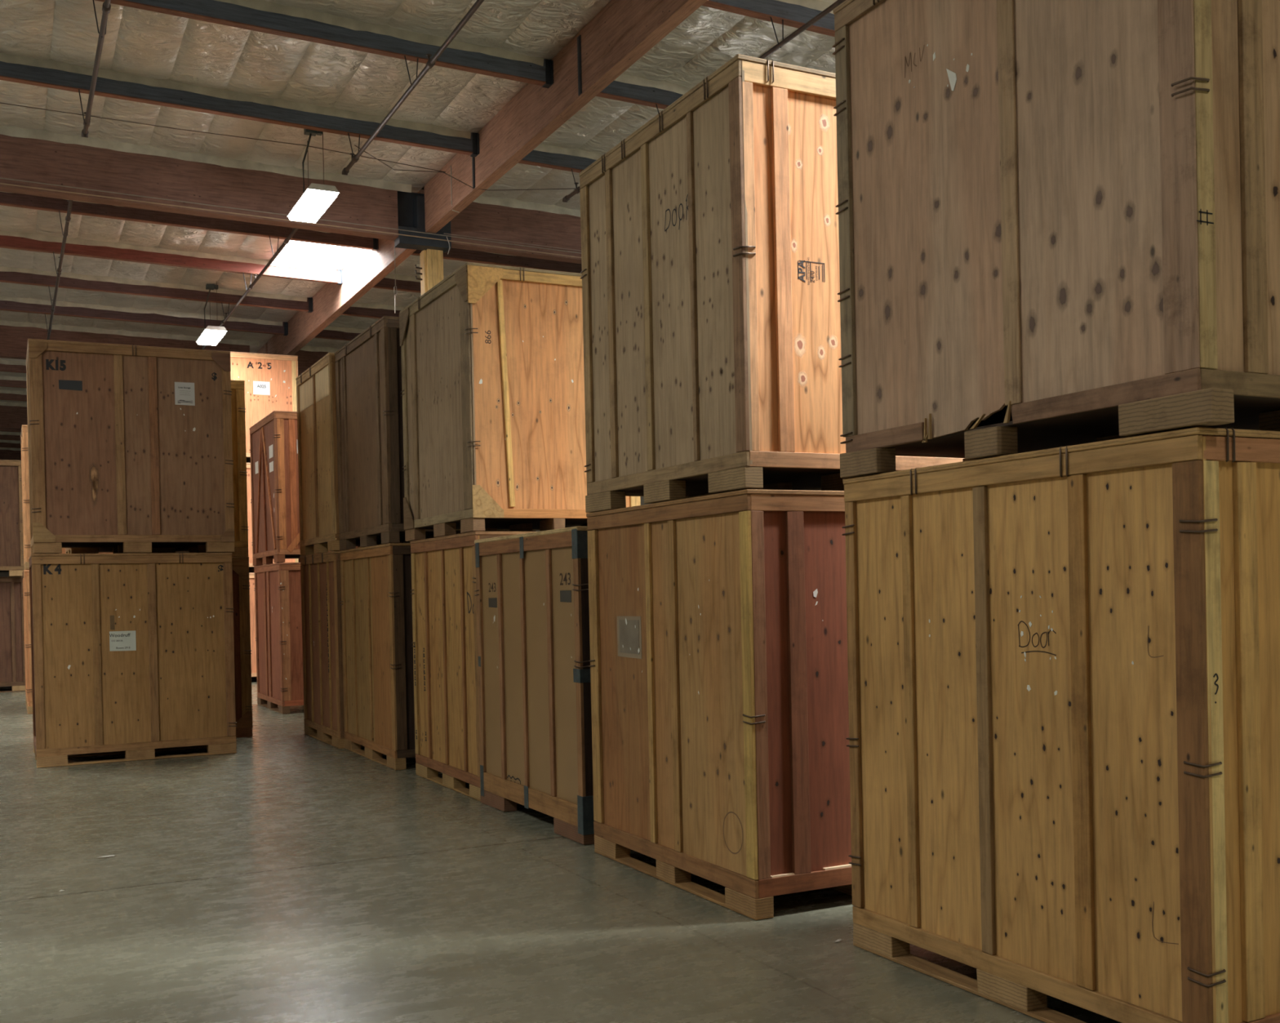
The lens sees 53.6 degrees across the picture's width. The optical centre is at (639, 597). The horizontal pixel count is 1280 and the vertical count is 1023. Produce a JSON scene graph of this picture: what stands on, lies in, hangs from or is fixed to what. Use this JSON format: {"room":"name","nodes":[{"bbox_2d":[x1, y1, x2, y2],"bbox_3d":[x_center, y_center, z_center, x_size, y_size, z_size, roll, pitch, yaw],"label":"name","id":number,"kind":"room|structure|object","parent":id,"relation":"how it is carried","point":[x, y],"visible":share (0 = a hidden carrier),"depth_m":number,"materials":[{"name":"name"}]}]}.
{"room":"storage warehouse","nodes":[
{"label":"storage warehouse","id":0,"kind":"room"},
{"bbox_2d":[0,551,189,577],"bbox_3d":[-24.765,-2.139,54.824,23.400,7.900,0.200,-1,0,-27],"label":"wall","id":1,"kind":"structure","parent":0,"point":[2,574],"depth_m":53.65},
{"bbox_2d":[0,0,837,432],"bbox_3d":[-9.563,-5.789,24.291,23.330,0.468,69.600,-1,0,-27],"label":"ceiling","id":2,"kind":"structure","parent":0,"point":[148,43],"depth_m":14.73,"materials":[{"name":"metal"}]},
{"bbox_2d":[0,447,21,460],"bbox_3d":[-25.764,-5.323,46.967,14.210,1.034,0.252,-1,0,-27],"label":"crossbeam","id":3,"kind":"object","parent":2,"relation":"attached to","point":[6,453],"visible":0.07,"depth_m":47.85,"materials":[{"name":"metal"}]},
{"bbox_2d":[0,431,21,440],"bbox_3d":[-23.530,-5.581,42.767,14.347,0.555,0.146,-1,0,-27],"label":"roof purlin","id":4,"kind":"structure","parent":2,"relation":"attached to","point":[3,435],"depth_m":43.65,"materials":[{"name":"metal"}]},
{"bbox_2d":[0,440,21,448],"bbox_3d":[-24.606,-5.572,44.912,14.347,0.555,0.146,-1,0,-27],"label":"roof purlin","id":5,"kind":"structure","parent":2,"relation":"attached to","point":[3,443],"depth_m":45.81,"materials":[{"name":"metal"}]},
{"bbox_2d":[0,428,21,431],"bbox_3d":[-22.454,-5.589,40.622,14.347,0.555,0.146,-1,0,-27],"label":"roof purlin","id":6,"kind":"structure","parent":2,"relation":"attached to","point":[1,429],"depth_m":41.52,"materials":[{"name":"metal"}]},
{"bbox_2d":[0,359,26,373],"bbox_3d":[-17.073,-5.630,29.896,14.347,0.555,0.146,-1,0,-27],"label":"roof purlin","id":7,"kind":"structure","parent":2,"relation":"attached to","point":[8,366],"depth_m":30.78,"materials":[{"name":"wood"}]},
{"bbox_2d":[0,375,26,387],"bbox_3d":[-18.149,-5.622,32.041,14.347,0.555,0.146,-1,0,-27],"label":"roof purlin","id":8,"kind":"structure","parent":2,"relation":"attached to","point":[5,381],"depth_m":32.94,"materials":[{"name":"wood"}]},
{"bbox_2d":[0,389,26,400],"bbox_3d":[-19.225,-5.614,34.186,14.347,0.555,0.146,-1,0,-27],"label":"roof purlin","id":9,"kind":"structure","parent":2,"relation":"attached to","point":[15,395],"depth_m":35.09,"materials":[{"name":"wood"}]},
{"bbox_2d":[0,400,27,429],"bbox_3d":[-20.383,-5.364,36.241,14.210,1.034,0.252,-1,0,-27],"label":"crossbeam","id":10,"kind":"object","parent":2,"relation":"attached to","point":[13,415],"visible":0.12,"depth_m":37.14,"materials":[{"name":"wood"}]},
{"bbox_2d":[0,320,258,359],"bbox_3d":[-15.002,-5.406,25.515,14.210,1.034,0.251,-1,0,-27],"label":"crossbeam","id":11,"kind":"object","parent":2,"relation":"attached to","point":[14,335],"visible":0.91,"depth_m":27.05,"materials":[{"name":"wood"}]},
{"bbox_2d":[0,295,288,335],"bbox_3d":[-13.844,-5.655,23.460,14.347,0.555,0.146,-1,0,-27],"label":"roof purlin","id":12,"kind":"structure","parent":2,"relation":"attached to","point":[6,303],"depth_m":25.35,"materials":[{"name":"wood"}]},
{"bbox_2d":[0,265,312,312],"bbox_3d":[-12.768,-5.663,21.315,14.347,0.555,0.146,-1,0,-27],"label":"roof purlin","id":13,"kind":"structure","parent":2,"relation":"attached to","point":[70,280],"depth_m":23.18,"materials":[{"name":"wood"}]},
{"bbox_2d":[0,230,342,284],"bbox_3d":[-11.692,-5.671,19.170,14.347,0.555,0.146,-1,0,-27],"label":"roof purlin","id":14,"kind":"structure","parent":2,"relation":"attached to","point":[34,242],"depth_m":21.03,"materials":[{"name":"wood"}]},
{"bbox_2d":[44,200,72,339],"bbox_3d":[-9.903,-5.347,21.456,0.150,0.411,11.400,-1,0,-27],"label":"pipe","id":15,"kind":"object","parent":14,"relation":"hanging from","point":[68,218],"visible":0.91,"depth_m":19.70,"materials":[{"name":"metal"}]},
{"bbox_2d":[200,227,298,349],"bbox_3d":[-7.275,-5.385,22.774,0.150,0.357,11.400,-1,0,-27],"label":"pipe","id":16,"kind":"object","parent":14,"relation":"hanging from","point":[286,240],"visible":0.76,"depth_m":20.81,"materials":[{"name":"metal"}]},
{"bbox_2d":[0,191,378,251],"bbox_3d":[-10.616,-5.679,17.025,14.347,0.555,0.146,-1,0,-27],"label":"roof purlin","id":17,"kind":"structure","parent":2,"relation":"attached to","point":[6,198],"depth_m":18.91,"materials":[{"name":"wood"}]},
{"bbox_2d":[0,124,411,240],"bbox_3d":[-9.621,-5.447,14.789,14.210,1.034,0.252,-1,0,-27],"label":"crossbeam","id":18,"kind":"object","parent":2,"relation":"attached to","point":[42,156],"visible":0.96,"depth_m":16.52,"materials":[{"name":"wood"}]},
{"bbox_2d":[0,182,581,257],"bbox_3d":[-5.718,-5.097,16.607,22.700,0.434,0.016,-1,0,-27],"label":"electrical cable","id":19,"kind":"object","parent":18,"relation":"attached to","point":[0,183],"visible":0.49,"depth_m":17.00,"materials":[{"name":"grey rubber"}]},
{"bbox_2d":[0,177,581,253],"bbox_3d":[-5.719,-5.164,16.607,22.700,0.432,0.014,-1,0,-27],"label":"electrical cable","id":20,"kind":"object","parent":18,"relation":"attached to","point":[0,177],"visible":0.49,"depth_m":16.93,"materials":[{"name":"black rubber"}]},
{"bbox_2d":[195,283,226,345],"bbox_3d":[-7.932,-5.296,23.396,0.380,1.026,1.220,-1,0,-27],"label":"light","id":21,"kind":"object","parent":2,"relation":"hanging from","point":[211,335],"visible":1,"depth_m":23.27,"materials":[{"name":"white plastic"}]},
{"bbox_2d":[0,102,445,172],"bbox_3d":[-6.760,-5.659,14.755,9.401,0.129,0.210,-1,0,-27],"label":"electrical cable","id":22,"kind":"object","parent":2,"relation":"attached to","point":[0,102],"visible":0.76,"depth_m":15.40,"materials":[{"name":"black rubber"}]},
{"bbox_2d":[0,52,479,156],"bbox_3d":[-8.463,-5.696,12.735,14.347,0.555,0.146,-1,0,-27],"label":"roof purlin","id":23,"kind":"structure","parent":2,"relation":"attached to","point":[51,73],"depth_m":14.58,"materials":[{"name":"metal"}]},
{"bbox_2d":[256,342,267,353],"bbox_3d":[-11.112,-5.469,34.197,0.150,0.680,11.776,-1,0,-27],"label":"girder","id":24,"kind":"object","parent":2,"relation":"attached to","point":[264,349],"visible":0.07,"depth_m":29.07,"materials":[{"name":"brown wood"}]},
{"bbox_2d":[287,128,338,222],"bbox_3d":[-4.062,-5.325,15.660,0.380,1.026,1.220,-1,0,-27],"label":"hanging light","id":25,"kind":"object","parent":2,"relation":"hanging from","point":[317,197],"visible":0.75,"depth_m":15.52,"materials":[{"name":"white plastic"}]},
{"bbox_2d":[293,345,339,376],"bbox_3d":[-4.533,-5.447,30.767,8.070,0.924,0.251,-1,0,-27],"label":"crossbeam","id":26,"kind":"object","parent":2,"relation":"attached to","point":[308,355],"visible":0.1,"depth_m":29.12,"materials":[{"name":"wood"}]},
{"bbox_2d":[271,240,362,269],"bbox_3d":[-5.302,-6.091,21.060,1.216,0.610,2.270,-1,0,-27],"label":"window","id":27,"kind":"structure","parent":2,"relation":"attached to","point":[295,252],"depth_m":22.08,"materials":[{"name":"white"}]},
{"bbox_2d":[95,0,553,88],"bbox_3d":[-7.387,-5.704,10.589,14.347,0.555,0.146,-1,0,-27],"label":"roof purlin","id":28,"kind":"structure","parent":2,"relation":"attached to","point":[260,15],"depth_m":12.80,"materials":[{"name":"metal"}]},
{"bbox_2d":[78,0,111,137],"bbox_3d":[-3.895,-5.391,9.547,0.150,0.416,10.522,-1,0,-27],"label":"pipe","id":29,"kind":"object","parent":28,"relation":"hanging from","point":[106,6],"visible":1,"depth_m":12.33,"materials":[{"name":"metal"}]},
{"bbox_2d":[342,0,484,175],"bbox_3d":[-1.283,-5.429,10.941,0.150,0.361,10.672,-1,0,-27],"label":"pipe","id":30,"kind":"object","parent":28,"relation":"hanging from","point":[431,62],"visible":1,"depth_m":13.02,"materials":[{"name":"metal"}]},
{"bbox_2d":[314,325,364,341],"bbox_3d":[-4.209,-5.700,28.294,6.897,0.406,0.146,-1,0,-27],"label":"roof purlin","id":31,"kind":"structure","parent":2,"relation":"attached to","point":[329,332],"depth_m":27.15,"materials":[{"name":"wood"}]},
{"bbox_2d":[267,189,424,355],"bbox_3d":[-5.731,-5.510,23.471,0.150,0.680,11.776,-1,0,-27],"label":"girder","id":32,"kind":"object","parent":2,"relation":"attached to","point":[367,268],"visible":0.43,"depth_m":22.53,"materials":[{"name":"brown wood"}]},
{"bbox_2d":[340,302,405,318],"bbox_3d":[-3.133,-5.709,26.149,6.897,0.406,0.146,-1,0,-27],"label":"roof purlin","id":33,"kind":"structure","parent":2,"relation":"attached to","point":[358,309],"depth_m":25.03,"materials":[{"name":"wood"}]},
{"bbox_2d":[373,273,421,293],"bbox_3d":[-2.057,-5.717,24.004,6.897,0.406,0.146,-1,0,-27],"label":"roof purlin","id":34,"kind":"structure","parent":2,"relation":"attached to","point":[403,282],"depth_m":22.84,"materials":[{"name":"wood"}]},
{"bbox_2d":[411,247,582,273],"bbox_3d":[-0.981,-5.725,21.859,6.897,0.406,0.146,-1,0,-27],"label":"roof purlin","id":35,"kind":"structure","parent":2,"relation":"attached to","point":[456,254],"depth_m":21.22,"materials":[{"name":"wood"}]},
{"bbox_2d":[450,195,581,263],"bbox_3d":[0.847,-5.488,20.041,8.070,0.924,0.251,-1,0,-27],"label":"crossbeam","id":36,"kind":"object","parent":2,"relation":"attached to","point":[516,220],"visible":0.16,"depth_m":18.63,"materials":[{"name":"wood"}]},
{"bbox_2d":[517,142,603,173],"bbox_3d":[1.172,-5.742,17.569,6.897,0.406,0.146,-1,0,-27],"label":"roof purlin","id":37,"kind":"structure","parent":2,"relation":"attached to","point":[544,155],"depth_m":16.43,"materials":[{"name":"metal"}]},
{"bbox_2d":[424,0,706,233],"bbox_3d":[2.681,-5.568,6.691,0.162,0.693,25.318,-1,0,-27],"label":"girder","id":38,"kind":"object","parent":2,"relation":"attached to","point":[624,31],"visible":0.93,"depth_m":13.65,"materials":[{"name":"wood"}]},
{"bbox_2d":[354,144,572,190],"bbox_3d":[-1.747,-5.393,16.542,4.054,0.398,0.710,-1,0,-27],"label":"electrical cable","id":39,"kind":"object","parent":38,"relation":"attached to","point":[354,144],"visible":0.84,"depth_m":16.09,"materials":[{"name":"black rubber"}]},
{"bbox_2d":[595,73,691,109],"bbox_3d":[2.248,-5.750,15.423,6.897,0.406,0.146,-1,0,-27],"label":"roof purlin","id":40,"kind":"structure","parent":2,"relation":"attached to","point":[626,88],"depth_m":14.29,"materials":[{"name":"metal"}]},
{"bbox_2d":[562,0,845,202],"bbox_3d":[2.022,-5.462,10.866,0.150,0.327,13.572,-1,0,-27],"label":"pipe","id":41,"kind":"object","parent":40,"relation":"hanging from","point":[831,7],"visible":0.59,"depth_m":12.09,"materials":[{"name":"metal"}]},
{"bbox_2d":[701,0,835,36],"bbox_3d":[3.324,-5.758,13.278,6.897,0.406,0.146,-1,0,-27],"label":"roof purlin","id":42,"kind":"structure","parent":2,"relation":"attached to","point":[794,13],"depth_m":12.30,"materials":[{"name":"metal"}]},
{"bbox_2d":[0,676,1120,1022],"bbox_3d":[-9.389,1.693,24.372,23.000,0.001,68.000,-1,0,-27],"label":"floor","id":43,"kind":"structure","parent":0,"point":[326,883],"depth_m":6.46,"materials":[{"name":"concrete"}]},
{"bbox_2d":[0,576,25,692],"bbox_3d":[-12.647,0.692,23.913,1.950,2.147,1.515,-1,0,-27],"label":"crate","id":44,"kind":"object","parent":43,"relation":"on","point":[12,668],"visible":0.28,"depth_m":23.57,"materials":[{"name":"brown wood"}]},
{"bbox_2d":[0,459,23,576],"bbox_3d":[-12.604,-1.458,23.720,1.950,2.146,1.516,-1,0,-27],"label":"crate","id":45,"kind":"object","parent":44,"relation":"on","point":[11,541],"visible":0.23,"depth_m":23.40,"materials":[{"name":"brown wood"}]},
{"bbox_2d":[22,569,32,714],"bbox_3d":[-8.883,0.638,20.003,1.516,2.147,1.950,-1,0,-27],"label":"crate","id":46,"kind":"object","parent":43,"relation":"on","point":[25,574],"visible":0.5,"depth_m":18.83,"materials":[{"name":"brown wood"}]},
{"bbox_2d":[20,424,112,569],"bbox_3d":[-8.910,-1.512,19.997,1.517,2.148,1.950,-1,0,-27],"label":"crate","id":47,"kind":"object","parent":46,"relation":"on","point":[24,437],"visible":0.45,"depth_m":18.82,"materials":[{"name":"brown wood"}]},
{"bbox_2d":[28,552,236,768],"bbox_3d":[-5.530,0.609,13.767,1.945,2.147,1.516,-1,0,-27],"label":"crate","id":48,"kind":"object","parent":43,"relation":"on","point":[132,655],"visible":1,"depth_m":13.10,"materials":[{"name":"brown wood"}]},
{"bbox_2d":[26,338,235,554],"bbox_3d":[-5.556,-1.541,13.763,1.960,2.148,1.517,-1,0,-27],"label":"crate","id":49,"kind":"object","parent":48,"relation":"on","point":[130,446],"visible":0.98,"depth_m":13.10,"materials":[{"name":"brown wood"}]},
{"bbox_2d":[231,556,253,737],"bbox_3d":[-5.839,0.605,15.336,1.950,2.148,1.517,-1,0,-27],"label":"crate","id":50,"kind":"object","parent":43,"relation":"on","point":[241,588],"visible":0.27,"depth_m":15.06,"materials":[{"name":"brown wood"}]},
{"bbox_2d":[65,379,248,556],"bbox_3d":[-5.884,-1.519,15.321,1.950,2.097,1.516,-1,0,-27],"label":"crate","id":51,"kind":"object","parent":50,"relation":"on","point":[237,387],"visible":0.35,"depth_m":15.05,"materials":[{"name":"brown wood"}]},
{"bbox_2d":[248,573,257,679],"bbox_3d":[-7.760,0.575,25.736,1.486,2.148,1.950,-1,0,-27],"label":"crate","id":52,"kind":"object","parent":43,"relation":"on","point":[251,575],"visible":0.02,"depth_m":24.77,"materials":[{"name":"brown wood"}]},
{"bbox_2d":[246,462,298,573],"bbox_3d":[-7.841,-1.573,25.703,1.486,2.145,1.950,-1,0,-27],"label":"crate","id":53,"kind":"object","parent":52,"relation":"on","point":[248,464],"visible":0.02,"depth_m":24.76,"materials":[{"name":"brown wood"}]},
{"bbox_2d":[230,351,297,462],"bbox_3d":[-7.870,-3.724,25.697,1.485,2.148,1.950,-1,0,-27],"label":"crate","id":54,"kind":"object","parent":53,"relation":"on","point":[270,382],"visible":0.31,"depth_m":24.89,"materials":[{"name":"brown wood"}]},
{"bbox_2d":[253,562,303,714],"bbox_3d":[-4.864,0.558,19.150,1.516,2.148,2.020,-1,0,-27],"label":"crate","id":55,"kind":"object","parent":43,"relation":"on","point":[277,586],"visible":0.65,"depth_m":18.10,"materials":[{"name":"brown wood"}]},
{"bbox_2d":[249,410,357,565],"bbox_3d":[-4.928,-1.590,19.126,1.515,2.146,2.020,-1,0,-27],"label":"crate","id":56,"kind":"object","parent":55,"relation":"on","point":[273,441],"visible":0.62,"depth_m":18.06,"materials":[{"name":"brown wood"}]},
{"bbox_2d":[299,551,344,748],"bbox_3d":[-3.016,0.548,14.842,1.516,2.147,1.772,-1,0,-27],"label":"crate","id":57,"kind":"object","parent":43,"relation":"on","point":[320,573],"visible":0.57,"depth_m":14.39,"materials":[{"name":"brown wood"}]},
{"bbox_2d":[295,352,402,555],"bbox_3d":[-3.067,-1.601,14.836,1.516,2.148,1.750,-1,0,-27],"label":"crate","id":58,"kind":"object","parent":57,"relation":"on","point":[316,399],"visible":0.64,"depth_m":14.40,"materials":[{"name":"brown wood"}]},
{"bbox_2d":[339,542,415,770],"bbox_3d":[-2.110,0.540,13.170,1.516,2.147,2.020,-1,0,-27],"label":"crate","id":59,"kind":"object","parent":43,"relation":"on","point":[376,602],"visible":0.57,"depth_m":12.46,"materials":[{"name":"brown wood"}]},
{"bbox_2d":[334,315,536,550],"bbox_3d":[-2.174,-1.609,13.189,1.515,2.148,1.996,-1,0,-27],"label":"crate","id":60,"kind":"object","parent":59,"relation":"on","point":[369,387],"visible":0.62,"depth_m":12.56,"materials":[{"name":"brown wood"}]},
{"bbox_2d":[394,191,451,295],"bbox_3d":[-3.085,-2.100,18.199,0.760,7.400,0.475,-1,0,-27],"label":"timber post","id":61,"kind":"object","parent":43,"relation":"on","point":[411,206],"visible":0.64,"depth_m":18.06,"materials":[{"name":"wood"}]},
{"bbox_2d":[393,247,397,313],"bbox_3d":[-3.531,-4.591,18.273,0.050,0.960,0.014,-1,0,-27],"label":"pull cord","id":62,"kind":"object","parent":61,"relation":"hanging from","point":[394,247],"visible":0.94,"depth_m":18.27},
{"bbox_2d":[444,233,581,251],"bbox_3d":[-1.554,-5.212,18.693,2.783,0.060,0.045,-1,0,-27],"label":"electrical cable","id":63,"kind":"object","parent":61,"relation":"attached to","point":[444,233],"visible":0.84,"depth_m":18.51,"materials":[{"name":"grey rubber"}]},
{"bbox_2d":[409,531,535,801],"bbox_3d":[-1.014,0.531,11.164,1.517,2.146,1.810,-1,0,-27],"label":"crate","id":64,"kind":"object","parent":43,"relation":"on","point":[445,642],"visible":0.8,"depth_m":10.79,"materials":[{"name":"brown wood"}]},
{"bbox_2d":[399,262,640,541],"bbox_3d":[-1.115,-1.618,11.277,1.514,2.148,1.930,-1,0,-27],"label":"crate","id":65,"kind":"object","parent":64,"relation":"on","point":[493,373],"visible":0.88,"depth_m":10.42,"materials":[{"name":"brown wood"}]},
{"bbox_2d":[474,526,595,844],"bbox_3d":[-0.168,0.559,9.456,1.515,2.078,2.020,-1,0,-27],"label":"crate","id":66,"kind":"object","parent":43,"relation":"on","point":[535,751],"visible":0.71,"depth_m":8.94,"materials":[{"name":"brown wood"}]},
{"bbox_2d":[586,488,852,919],"bbox_3d":[0.789,0.517,7.481,1.516,2.148,1.950,-1,0,-27],"label":"crate","id":67,"kind":"object","parent":43,"relation":"on","point":[718,665],"visible":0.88,"depth_m":6.56,"materials":[{"name":"brown wood"}]},
{"bbox_2d":[578,53,964,512],"bbox_3d":[0.742,-1.632,7.465,1.518,2.147,1.950,-1,0,-27],"label":"crate","id":68,"kind":"object","parent":67,"relation":"on","point":[710,277],"visible":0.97,"depth_m":6.56,"materials":[{"name":"brown wood"}]},
{"bbox_2d":[841,426,1279,1022],"bbox_3d":[2.057,0.506,5.286,1.517,2.147,1.950,-1,0,-27],"label":"crate","id":69,"kind":"object","parent":43,"relation":"on","point":[1064,662],"visible":1,"depth_m":4.58,"materials":[{"name":"brown wood"}]},
{"bbox_2d":[832,0,1279,477],"bbox_3d":[2.020,-1.644,5.242,1.527,2.147,2.011,-1,0,-27],"label":"crate","id":70,"kind":"object","parent":69,"relation":"on","point":[1059,220],"visible":0.96,"depth_m":4.68,"materials":[{"name":"brown wood"}]},
{"bbox_2d":[536,496,648,531],"bbox_3d":[0.892,-2.513,29.546,0.200,7.900,68.000,-1,0,-27],"label":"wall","id":71,"kind":"structure","parent":0,"point":[642,498],"depth_m":31.00,"materials":[{"name":"beige paint"}]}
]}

